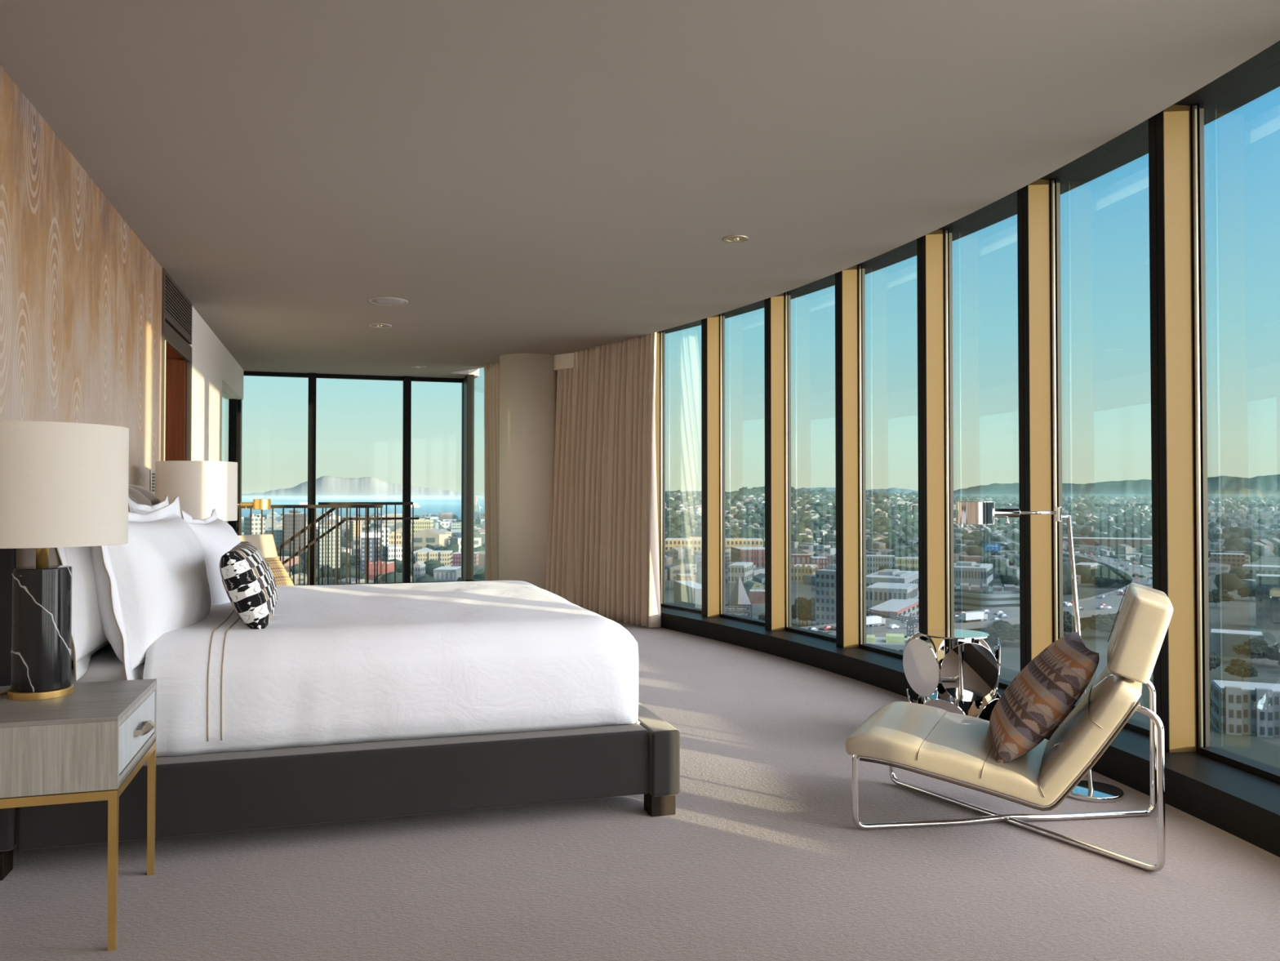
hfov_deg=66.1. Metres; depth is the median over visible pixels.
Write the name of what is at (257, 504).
floor lamp
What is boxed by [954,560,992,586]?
office building
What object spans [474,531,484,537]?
house
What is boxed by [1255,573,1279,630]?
office block
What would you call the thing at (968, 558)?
house
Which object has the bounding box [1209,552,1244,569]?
office block
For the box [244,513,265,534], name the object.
tower
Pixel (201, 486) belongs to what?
table lamp
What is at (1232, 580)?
trees
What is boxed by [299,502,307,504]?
ship
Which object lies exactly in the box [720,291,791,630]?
column
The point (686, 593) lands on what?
warehouse
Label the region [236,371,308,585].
column
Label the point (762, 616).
tree
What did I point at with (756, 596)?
building
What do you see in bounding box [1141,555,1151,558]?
house
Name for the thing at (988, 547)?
billboard
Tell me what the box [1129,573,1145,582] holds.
tree
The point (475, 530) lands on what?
house
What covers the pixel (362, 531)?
house
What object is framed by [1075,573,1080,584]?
house
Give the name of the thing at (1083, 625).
tree
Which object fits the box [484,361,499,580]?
curtain
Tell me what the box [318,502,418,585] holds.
landing railing
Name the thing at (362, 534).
apartment tower
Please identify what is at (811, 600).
tree
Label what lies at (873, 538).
house
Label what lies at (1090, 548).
house
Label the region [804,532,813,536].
house
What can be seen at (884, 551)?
house
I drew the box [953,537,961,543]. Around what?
house
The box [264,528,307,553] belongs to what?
office block
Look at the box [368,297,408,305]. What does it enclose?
ceiling speaker
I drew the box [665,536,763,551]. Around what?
school
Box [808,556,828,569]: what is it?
brick building
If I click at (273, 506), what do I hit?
guard railing
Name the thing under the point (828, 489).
hills
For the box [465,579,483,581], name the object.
column
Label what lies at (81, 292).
wall
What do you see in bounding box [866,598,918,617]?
building
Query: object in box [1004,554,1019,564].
house
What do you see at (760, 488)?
tree
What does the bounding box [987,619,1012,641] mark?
tree
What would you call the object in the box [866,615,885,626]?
truck
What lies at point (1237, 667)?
tree
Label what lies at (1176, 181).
column
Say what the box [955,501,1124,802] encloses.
floor lamp
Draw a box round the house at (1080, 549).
[1066,547,1086,552]
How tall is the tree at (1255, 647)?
9.394 m
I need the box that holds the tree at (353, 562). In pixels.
[348,559,360,568]
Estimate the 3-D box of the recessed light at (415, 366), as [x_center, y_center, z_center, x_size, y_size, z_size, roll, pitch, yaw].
[-2.627,-1.344,11.660,0.180,0.014,0.180,0,-1,-17]
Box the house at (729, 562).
[726,561,736,568]
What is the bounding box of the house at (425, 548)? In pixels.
[413,546,432,556]
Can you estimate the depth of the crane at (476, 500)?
2185.62 m
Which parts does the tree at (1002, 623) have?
crown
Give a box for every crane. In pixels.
[474,496,482,519]
[866,608,918,636]
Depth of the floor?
3.11 m
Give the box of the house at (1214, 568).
[1208,562,1230,576]
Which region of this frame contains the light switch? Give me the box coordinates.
[201,444,204,458]
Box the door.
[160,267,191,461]
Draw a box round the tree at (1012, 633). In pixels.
[1001,624,1020,640]
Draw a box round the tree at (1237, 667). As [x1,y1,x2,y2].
[1224,657,1258,681]
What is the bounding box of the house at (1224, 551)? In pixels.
[1223,551,1254,552]
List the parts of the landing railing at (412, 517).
rail, handrail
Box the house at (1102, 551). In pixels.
[1092,548,1109,555]
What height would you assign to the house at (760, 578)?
12.671 m
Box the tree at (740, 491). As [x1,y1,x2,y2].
[728,489,747,494]
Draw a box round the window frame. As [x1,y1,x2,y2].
[1199,746,1279,782]
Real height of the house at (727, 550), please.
14.312 m
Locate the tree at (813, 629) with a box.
[813,629,833,633]
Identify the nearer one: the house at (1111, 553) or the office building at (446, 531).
the house at (1111, 553)
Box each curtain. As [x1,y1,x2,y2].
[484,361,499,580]
[545,332,661,626]
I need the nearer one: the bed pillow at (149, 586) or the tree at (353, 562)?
the bed pillow at (149, 586)
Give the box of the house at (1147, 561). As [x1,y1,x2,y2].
[1139,558,1151,564]
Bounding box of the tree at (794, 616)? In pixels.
[791,604,799,626]
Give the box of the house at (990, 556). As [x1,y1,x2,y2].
[989,555,1004,557]
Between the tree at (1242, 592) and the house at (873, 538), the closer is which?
the tree at (1242, 592)
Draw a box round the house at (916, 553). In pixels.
[908,551,918,555]
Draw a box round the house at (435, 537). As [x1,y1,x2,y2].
[413,528,448,551]
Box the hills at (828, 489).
[665,487,918,493]
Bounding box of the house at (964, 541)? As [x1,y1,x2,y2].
[957,539,974,545]
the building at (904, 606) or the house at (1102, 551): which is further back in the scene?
the house at (1102, 551)
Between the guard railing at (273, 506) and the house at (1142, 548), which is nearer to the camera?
the guard railing at (273, 506)
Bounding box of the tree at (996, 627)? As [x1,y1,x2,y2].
[992,625,1007,639]
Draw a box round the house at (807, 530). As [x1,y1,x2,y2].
[803,527,811,532]
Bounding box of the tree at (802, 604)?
[793,595,812,626]
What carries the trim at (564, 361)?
attached to the ceiling
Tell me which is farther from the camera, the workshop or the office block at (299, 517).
the office block at (299, 517)
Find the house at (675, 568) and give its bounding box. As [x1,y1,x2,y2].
[665,562,693,580]
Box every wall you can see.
[0,64,162,490]
[189,305,243,461]
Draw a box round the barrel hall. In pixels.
[743,579,764,598]
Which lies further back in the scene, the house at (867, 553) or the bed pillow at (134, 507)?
the house at (867, 553)
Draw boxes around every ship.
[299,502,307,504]
[410,502,420,506]
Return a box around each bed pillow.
[56,509,128,681]
[90,495,211,679]
[128,495,168,513]
[180,508,240,604]
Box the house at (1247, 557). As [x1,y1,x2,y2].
[1225,551,1250,564]
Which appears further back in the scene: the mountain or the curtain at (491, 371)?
the mountain
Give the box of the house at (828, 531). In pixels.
[827,529,835,534]
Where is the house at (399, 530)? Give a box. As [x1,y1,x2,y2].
[395,526,411,538]
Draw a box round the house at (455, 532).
[441,528,461,537]
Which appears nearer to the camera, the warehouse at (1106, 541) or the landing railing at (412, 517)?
the landing railing at (412, 517)
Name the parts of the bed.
leg, headboard, rail, footboard, leg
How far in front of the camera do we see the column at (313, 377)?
12.25 m
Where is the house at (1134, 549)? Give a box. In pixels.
[1131,547,1136,552]
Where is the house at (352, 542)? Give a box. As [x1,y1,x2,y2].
[347,541,353,552]
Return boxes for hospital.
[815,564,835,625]
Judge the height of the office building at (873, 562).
14.350 m
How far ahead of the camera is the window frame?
3.86 m
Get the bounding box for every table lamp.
[0,420,128,700]
[155,460,237,520]
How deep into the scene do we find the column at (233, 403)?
11.91 m
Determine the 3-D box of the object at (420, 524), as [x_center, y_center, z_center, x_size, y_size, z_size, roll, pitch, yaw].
[-250.040,61.266,1129.888,22.220,35.417,17.220,0,-1,-2]
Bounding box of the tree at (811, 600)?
[795,596,815,626]
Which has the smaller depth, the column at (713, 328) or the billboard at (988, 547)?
the column at (713, 328)
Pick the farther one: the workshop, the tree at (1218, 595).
the tree at (1218, 595)
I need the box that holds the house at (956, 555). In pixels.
[954,553,967,560]
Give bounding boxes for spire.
[727,575,751,604]
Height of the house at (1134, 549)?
7.650 m
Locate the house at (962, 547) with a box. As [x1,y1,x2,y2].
[960,545,977,551]
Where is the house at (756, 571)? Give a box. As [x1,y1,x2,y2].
[753,568,764,575]
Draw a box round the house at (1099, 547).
[1094,545,1111,551]
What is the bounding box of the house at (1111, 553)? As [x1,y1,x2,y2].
[1093,550,1115,555]
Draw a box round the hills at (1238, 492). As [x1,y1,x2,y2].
[1138,487,1279,498]
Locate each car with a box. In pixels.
[821,625,831,630]
[888,623,899,628]
[955,617,963,622]
[979,608,990,613]
[990,617,1000,620]
[993,610,1004,614]
[998,613,1008,617]
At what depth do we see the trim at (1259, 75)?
4.75 m
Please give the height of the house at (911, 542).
14.633 m
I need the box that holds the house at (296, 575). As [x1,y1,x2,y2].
[290,572,306,584]
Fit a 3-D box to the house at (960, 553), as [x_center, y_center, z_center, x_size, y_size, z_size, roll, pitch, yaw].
[316.495,74.016,968.332,12.993,7.088,15.301,0,-1,-11]
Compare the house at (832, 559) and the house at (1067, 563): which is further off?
the house at (832, 559)
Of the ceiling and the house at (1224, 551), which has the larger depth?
the house at (1224, 551)
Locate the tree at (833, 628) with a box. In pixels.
[818,626,835,631]
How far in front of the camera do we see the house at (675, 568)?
702.67 m
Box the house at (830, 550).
[816,547,835,555]
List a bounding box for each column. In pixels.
[227,399,237,533]
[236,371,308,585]
[306,373,403,585]
[401,376,462,582]
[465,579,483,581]
[498,352,556,589]
[654,329,665,603]
[660,312,725,617]
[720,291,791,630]
[785,265,866,648]
[859,229,954,658]
[998,178,1063,688]
[1071,103,1209,752]
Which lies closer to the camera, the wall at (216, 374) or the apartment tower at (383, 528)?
the wall at (216, 374)
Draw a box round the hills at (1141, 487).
[953,474,1279,498]
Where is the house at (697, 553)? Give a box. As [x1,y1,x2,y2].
[693,551,702,555]
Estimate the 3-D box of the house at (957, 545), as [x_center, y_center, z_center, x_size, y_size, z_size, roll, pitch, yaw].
[360.813,76.407,1119.831,15.142,7.885,11.671,-1,-1,44]
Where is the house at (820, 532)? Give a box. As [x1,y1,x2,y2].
[816,529,826,537]
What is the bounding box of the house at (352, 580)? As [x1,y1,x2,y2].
[336,577,373,583]
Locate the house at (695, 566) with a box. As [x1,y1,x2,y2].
[680,563,697,572]
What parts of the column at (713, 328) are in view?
sill frame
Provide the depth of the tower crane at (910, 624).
345.65 m
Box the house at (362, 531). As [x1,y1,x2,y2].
[361,529,377,532]
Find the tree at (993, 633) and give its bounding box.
[981,626,1004,645]
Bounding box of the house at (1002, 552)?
[993,549,1017,554]
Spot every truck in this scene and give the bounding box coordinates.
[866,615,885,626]
[960,611,987,622]
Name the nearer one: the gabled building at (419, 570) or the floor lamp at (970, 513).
the floor lamp at (970, 513)
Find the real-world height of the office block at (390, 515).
31.800 m
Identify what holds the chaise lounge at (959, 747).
on the floor
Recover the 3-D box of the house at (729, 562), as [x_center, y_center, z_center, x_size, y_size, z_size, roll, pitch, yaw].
[79.826,71.448,814.365,14.028,6.846,19.464,0,-1,14]
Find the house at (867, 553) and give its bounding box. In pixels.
[866,551,881,555]
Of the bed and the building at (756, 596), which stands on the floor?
the bed
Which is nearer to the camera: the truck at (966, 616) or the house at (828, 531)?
the truck at (966, 616)
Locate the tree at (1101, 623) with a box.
[1087,613,1118,638]
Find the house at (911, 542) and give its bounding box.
[906,538,918,546]
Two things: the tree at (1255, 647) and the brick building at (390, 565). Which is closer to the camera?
the tree at (1255, 647)
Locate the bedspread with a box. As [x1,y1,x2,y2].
[142,580,639,756]
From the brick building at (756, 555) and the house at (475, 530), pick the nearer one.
the brick building at (756, 555)
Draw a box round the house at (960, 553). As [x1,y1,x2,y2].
[954,551,968,555]
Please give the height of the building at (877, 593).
15.350 m
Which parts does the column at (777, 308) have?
sill frame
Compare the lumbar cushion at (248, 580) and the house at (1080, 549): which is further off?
the house at (1080, 549)
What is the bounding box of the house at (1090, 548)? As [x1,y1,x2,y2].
[1073,544,1094,552]
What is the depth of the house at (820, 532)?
1291.15 m
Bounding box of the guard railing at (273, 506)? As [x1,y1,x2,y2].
[237,504,382,585]
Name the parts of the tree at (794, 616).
crown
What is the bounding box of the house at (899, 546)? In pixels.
[893,545,917,549]
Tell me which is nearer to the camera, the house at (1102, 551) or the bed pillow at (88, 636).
the bed pillow at (88, 636)
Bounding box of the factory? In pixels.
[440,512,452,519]
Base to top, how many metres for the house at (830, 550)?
9.128 m
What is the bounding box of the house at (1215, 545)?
[1210,542,1225,549]
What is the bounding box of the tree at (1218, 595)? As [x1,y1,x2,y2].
[1208,587,1234,607]
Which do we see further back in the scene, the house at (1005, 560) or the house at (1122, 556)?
the house at (1122, 556)
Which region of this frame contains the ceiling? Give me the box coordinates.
[0,0,1279,378]
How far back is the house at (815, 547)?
1032.67 m
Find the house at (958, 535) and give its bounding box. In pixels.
[953,532,964,537]
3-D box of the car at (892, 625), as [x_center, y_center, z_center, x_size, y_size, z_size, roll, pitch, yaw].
[100.249,57.580,388.793,4.600,1.483,2.040,1,-1,-34]
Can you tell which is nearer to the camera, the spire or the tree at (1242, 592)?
the spire
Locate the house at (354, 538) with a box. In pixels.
[353,536,361,555]
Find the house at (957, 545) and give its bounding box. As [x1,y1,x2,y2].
[954,543,965,548]
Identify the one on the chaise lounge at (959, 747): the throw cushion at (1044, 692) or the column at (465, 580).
the throw cushion at (1044, 692)
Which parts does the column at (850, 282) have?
sill frame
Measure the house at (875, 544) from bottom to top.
10.853 m
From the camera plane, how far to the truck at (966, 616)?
406.58 m
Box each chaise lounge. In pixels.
[238,533,278,558]
[844,582,1173,871]
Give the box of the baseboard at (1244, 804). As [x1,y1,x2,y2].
[447,580,1279,857]
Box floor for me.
[0,618,1279,960]
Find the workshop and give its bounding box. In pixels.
[1209,628,1263,658]
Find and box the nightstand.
[0,678,156,951]
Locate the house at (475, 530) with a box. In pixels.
[474,528,484,531]
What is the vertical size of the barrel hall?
10.100 m
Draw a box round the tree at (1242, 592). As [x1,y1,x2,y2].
[1236,586,1255,597]
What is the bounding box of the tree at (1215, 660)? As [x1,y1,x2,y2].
[1208,651,1222,670]
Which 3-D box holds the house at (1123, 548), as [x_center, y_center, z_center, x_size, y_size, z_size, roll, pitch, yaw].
[491.622,72.196,1003.756,14.049,14.478,13.644,1,-1,-38]
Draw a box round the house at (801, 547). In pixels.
[797,544,813,551]
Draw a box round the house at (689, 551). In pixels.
[682,546,693,557]
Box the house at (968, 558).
[959,555,984,563]
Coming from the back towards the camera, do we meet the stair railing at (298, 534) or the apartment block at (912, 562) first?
the apartment block at (912, 562)
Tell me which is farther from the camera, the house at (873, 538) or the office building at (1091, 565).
the house at (873, 538)
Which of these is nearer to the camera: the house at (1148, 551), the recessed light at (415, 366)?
the recessed light at (415, 366)
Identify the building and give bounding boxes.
[278,555,298,572]
[368,560,394,580]
[413,561,426,578]
[438,528,451,540]
[676,573,696,582]
[727,561,753,582]
[730,546,764,566]
[749,589,764,603]
[791,553,811,564]
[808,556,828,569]
[866,554,895,573]
[866,568,918,597]
[866,582,917,608]
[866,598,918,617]
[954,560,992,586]
[954,582,1019,612]
[1075,562,1097,568]
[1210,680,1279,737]
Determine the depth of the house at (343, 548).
932.94 m
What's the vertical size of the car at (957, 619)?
1.483 m
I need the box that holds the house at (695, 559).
[690,554,702,564]
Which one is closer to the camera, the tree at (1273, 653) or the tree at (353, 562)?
the tree at (1273, 653)
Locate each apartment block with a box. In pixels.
[315,528,340,569]
[382,545,402,561]
[389,531,401,546]
[452,551,479,565]
[791,564,817,582]
[866,633,910,652]
[895,556,918,568]
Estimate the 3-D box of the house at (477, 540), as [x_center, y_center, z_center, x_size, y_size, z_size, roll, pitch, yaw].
[-187.050,72.004,1056.476,25.743,21.686,29.903,1,-1,-27]
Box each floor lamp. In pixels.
[237,498,271,509]
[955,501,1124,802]
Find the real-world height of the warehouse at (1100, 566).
7.850 m
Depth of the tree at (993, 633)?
389.19 m
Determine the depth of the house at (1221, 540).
1177.90 m
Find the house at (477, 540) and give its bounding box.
[449,537,481,551]
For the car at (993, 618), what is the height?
1.483 m
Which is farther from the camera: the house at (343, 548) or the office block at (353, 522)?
the office block at (353, 522)
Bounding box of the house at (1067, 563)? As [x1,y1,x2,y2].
[1062,560,1070,568]
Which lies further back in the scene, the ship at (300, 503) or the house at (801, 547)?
the ship at (300, 503)
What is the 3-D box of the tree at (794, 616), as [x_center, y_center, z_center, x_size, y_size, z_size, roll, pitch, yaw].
[72.849,61.730,452.371,13.245,10.877,14.903,0,-1,5]
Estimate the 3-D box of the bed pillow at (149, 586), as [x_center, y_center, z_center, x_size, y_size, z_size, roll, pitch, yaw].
[-1.832,0.388,3.725,0.447,0.723,1.073,0,-1,-11]
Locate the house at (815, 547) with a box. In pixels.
[813,544,830,551]
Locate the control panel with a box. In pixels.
[149,470,155,493]
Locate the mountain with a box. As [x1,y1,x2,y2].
[241,475,484,499]
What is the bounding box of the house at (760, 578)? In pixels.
[752,573,764,589]
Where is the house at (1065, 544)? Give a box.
[1062,540,1068,548]
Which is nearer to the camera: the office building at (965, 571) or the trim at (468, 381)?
the trim at (468, 381)
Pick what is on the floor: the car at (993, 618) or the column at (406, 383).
the column at (406, 383)
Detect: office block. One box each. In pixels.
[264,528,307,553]
[284,510,306,555]
[351,520,362,542]
[383,513,402,523]
[451,522,461,528]
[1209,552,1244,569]
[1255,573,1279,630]
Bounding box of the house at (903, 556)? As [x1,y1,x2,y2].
[902,555,918,557]
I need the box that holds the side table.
[902,628,1000,720]
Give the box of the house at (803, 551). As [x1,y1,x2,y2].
[793,549,815,556]
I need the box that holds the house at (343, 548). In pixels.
[341,546,351,555]
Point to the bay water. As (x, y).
(427, 506)
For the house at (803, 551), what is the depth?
898.95 m
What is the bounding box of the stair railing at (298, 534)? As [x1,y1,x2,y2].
[275,503,391,585]
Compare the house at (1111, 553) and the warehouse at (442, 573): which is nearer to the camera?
the warehouse at (442, 573)
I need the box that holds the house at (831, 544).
[826,541,835,547]
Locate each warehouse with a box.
[433,566,461,581]
[673,580,702,608]
[1062,537,1151,550]
[1097,563,1152,575]
[1241,564,1279,574]
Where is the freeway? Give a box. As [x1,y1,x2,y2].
[800,520,1152,637]
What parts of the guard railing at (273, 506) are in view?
rail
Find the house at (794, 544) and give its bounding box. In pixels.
[791,541,799,548]
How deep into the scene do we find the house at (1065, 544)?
1084.08 m
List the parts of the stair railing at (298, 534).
rail, handrail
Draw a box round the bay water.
[241,499,484,519]
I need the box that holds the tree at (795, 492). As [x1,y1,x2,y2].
[791,489,800,495]
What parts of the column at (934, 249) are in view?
sill frame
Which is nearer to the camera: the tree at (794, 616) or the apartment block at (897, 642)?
the apartment block at (897, 642)
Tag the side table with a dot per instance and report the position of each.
(967, 668)
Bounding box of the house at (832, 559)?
[826,555,835,564]
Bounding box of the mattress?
[71,644,609,752]
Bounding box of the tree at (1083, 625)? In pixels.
[1063,618,1085,635]
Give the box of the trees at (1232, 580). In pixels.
[241,488,1279,594]
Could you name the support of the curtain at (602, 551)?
hanging from the trim at (1259, 75)
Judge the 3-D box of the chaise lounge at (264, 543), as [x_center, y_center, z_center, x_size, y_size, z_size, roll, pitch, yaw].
[-2.944,0.898,8.148,1.067,0.880,0.684,0,-1,23]
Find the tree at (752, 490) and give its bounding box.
[738,486,757,493]
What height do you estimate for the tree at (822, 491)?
20.880 m
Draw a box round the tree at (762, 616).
[758,612,764,620]
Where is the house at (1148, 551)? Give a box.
[1146,546,1151,555]
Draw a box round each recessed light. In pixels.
[368,323,391,328]
[410,365,426,368]
[723,235,748,242]
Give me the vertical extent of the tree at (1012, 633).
9.243 m
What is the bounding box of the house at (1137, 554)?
[1125,552,1142,556]
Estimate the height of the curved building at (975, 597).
17.000 m
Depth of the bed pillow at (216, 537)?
4.40 m
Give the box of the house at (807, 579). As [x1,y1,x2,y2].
[803,574,815,585]
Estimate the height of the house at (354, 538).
25.200 m
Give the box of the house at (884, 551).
[867,548,894,555]
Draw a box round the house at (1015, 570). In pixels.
[993,565,1019,579]
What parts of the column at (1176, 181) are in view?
sill frame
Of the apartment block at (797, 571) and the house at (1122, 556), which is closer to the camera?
the apartment block at (797, 571)
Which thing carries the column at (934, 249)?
on the baseboard at (1244, 804)
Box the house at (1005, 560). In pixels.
[987,555,1008,565]
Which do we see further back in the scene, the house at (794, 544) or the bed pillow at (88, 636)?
the house at (794, 544)
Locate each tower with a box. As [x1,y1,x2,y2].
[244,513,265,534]
[360,532,380,573]
[382,527,389,546]
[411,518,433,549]
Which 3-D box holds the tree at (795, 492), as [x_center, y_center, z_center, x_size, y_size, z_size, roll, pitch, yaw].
[298.454,27.292,1884.161,24.722,19.387,24.804,0,-1,-3]
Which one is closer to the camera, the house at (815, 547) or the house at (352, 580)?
the house at (352, 580)
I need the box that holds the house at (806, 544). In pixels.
[800,542,818,545]
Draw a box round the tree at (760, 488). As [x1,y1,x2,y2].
[756,486,764,493]
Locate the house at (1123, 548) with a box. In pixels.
[1111,543,1132,554]
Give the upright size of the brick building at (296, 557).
13.450 m
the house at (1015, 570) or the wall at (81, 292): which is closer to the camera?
the wall at (81, 292)
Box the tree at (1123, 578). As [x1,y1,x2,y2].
[1115,573,1130,583]
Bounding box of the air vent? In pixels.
[164,277,191,336]
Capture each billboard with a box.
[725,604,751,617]
[984,543,1000,552]
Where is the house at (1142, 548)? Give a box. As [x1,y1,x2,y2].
[1137,544,1151,553]
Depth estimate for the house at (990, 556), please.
888.04 m
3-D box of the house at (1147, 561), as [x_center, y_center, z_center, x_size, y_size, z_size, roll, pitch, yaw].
[428.941,70.576,814.817,18.965,10.502,21.712,0,-1,-1]
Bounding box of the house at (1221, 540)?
[1212,538,1225,543]
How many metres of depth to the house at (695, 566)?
778.17 m
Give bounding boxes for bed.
[0,484,679,879]
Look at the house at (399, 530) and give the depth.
1235.64 m
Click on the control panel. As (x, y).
(152, 473)
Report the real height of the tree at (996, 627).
7.984 m
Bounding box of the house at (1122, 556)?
[1111,554,1135,559]
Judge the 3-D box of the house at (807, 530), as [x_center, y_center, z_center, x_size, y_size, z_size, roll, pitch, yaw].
[223.006,71.173,1319.856,10.280,15.400,12.055,0,-1,-8]
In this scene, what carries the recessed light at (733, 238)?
in the ceiling
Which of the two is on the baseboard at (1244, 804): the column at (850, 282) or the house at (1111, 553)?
the column at (850, 282)
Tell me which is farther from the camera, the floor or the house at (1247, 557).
the house at (1247, 557)
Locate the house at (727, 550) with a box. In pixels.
[724,546,730,559]
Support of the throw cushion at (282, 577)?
on the chaise lounge at (264, 543)
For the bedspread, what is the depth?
3.57 m
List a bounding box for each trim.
[461,373,474,580]
[553,351,578,370]
[665,40,1279,333]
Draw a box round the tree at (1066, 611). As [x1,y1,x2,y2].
[1062,610,1074,618]
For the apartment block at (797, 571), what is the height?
12.744 m
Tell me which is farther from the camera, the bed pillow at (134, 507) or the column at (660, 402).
the column at (660, 402)
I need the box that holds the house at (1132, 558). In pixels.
[1129,556,1141,562]
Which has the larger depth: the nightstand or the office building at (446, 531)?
the office building at (446, 531)
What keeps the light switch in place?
attached to the wall at (216, 374)
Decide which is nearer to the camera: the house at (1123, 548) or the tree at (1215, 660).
the tree at (1215, 660)
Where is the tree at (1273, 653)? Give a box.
[1264,642,1279,661]
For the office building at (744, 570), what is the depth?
681.55 m
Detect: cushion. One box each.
[219,541,278,629]
[264,556,293,585]
[844,665,1142,805]
[989,631,1099,763]
[1106,582,1173,684]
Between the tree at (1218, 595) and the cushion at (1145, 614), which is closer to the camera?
the cushion at (1145, 614)
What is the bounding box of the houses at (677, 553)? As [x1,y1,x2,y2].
[224,491,1279,587]
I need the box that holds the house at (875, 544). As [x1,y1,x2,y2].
[866,541,885,549]
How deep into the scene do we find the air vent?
7.24 m
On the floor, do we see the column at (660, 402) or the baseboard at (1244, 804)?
the baseboard at (1244, 804)
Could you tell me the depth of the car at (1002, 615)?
422.36 m
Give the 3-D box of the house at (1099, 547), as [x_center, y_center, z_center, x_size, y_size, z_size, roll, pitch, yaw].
[488.131,73.876,1038.236,13.924,10.650,12.244,0,-1,8]
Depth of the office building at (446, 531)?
1160.21 m
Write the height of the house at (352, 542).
15.790 m
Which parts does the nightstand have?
frame, leg, drawer, handle, leg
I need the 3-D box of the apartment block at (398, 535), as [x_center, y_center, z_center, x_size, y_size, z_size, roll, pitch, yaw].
[-248.180,64.182,995.396,13.100,25.000,12.120,0,-1,-14]
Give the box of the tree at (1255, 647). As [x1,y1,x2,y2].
[1231,637,1270,663]
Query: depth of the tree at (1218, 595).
522.69 m
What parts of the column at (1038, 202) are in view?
sill frame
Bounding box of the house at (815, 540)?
[813,537,821,542]
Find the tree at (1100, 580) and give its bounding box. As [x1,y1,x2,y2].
[1085,574,1110,586]
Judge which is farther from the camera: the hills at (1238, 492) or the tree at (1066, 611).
the hills at (1238, 492)
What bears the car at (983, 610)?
on the freeway
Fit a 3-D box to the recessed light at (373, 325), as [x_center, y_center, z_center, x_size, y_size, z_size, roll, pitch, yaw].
[-2.343,-1.392,8.873,0.200,0.014,0.200,0,-1,-17]
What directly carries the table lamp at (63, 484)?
on the nightstand
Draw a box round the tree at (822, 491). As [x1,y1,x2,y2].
[817,488,826,493]
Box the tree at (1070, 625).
[1062,612,1083,630]
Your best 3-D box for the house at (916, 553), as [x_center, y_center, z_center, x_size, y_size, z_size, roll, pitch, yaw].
[263.754,72.625,934.662,13.422,8.843,19.066,0,-1,24]
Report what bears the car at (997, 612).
on the freeway
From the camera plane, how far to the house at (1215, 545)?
1112.91 m
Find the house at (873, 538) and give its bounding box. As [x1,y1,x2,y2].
[867,536,883,541]
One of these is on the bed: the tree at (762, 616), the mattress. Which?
the mattress
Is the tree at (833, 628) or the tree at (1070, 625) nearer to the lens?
the tree at (833, 628)
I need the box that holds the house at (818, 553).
[813,551,831,556]

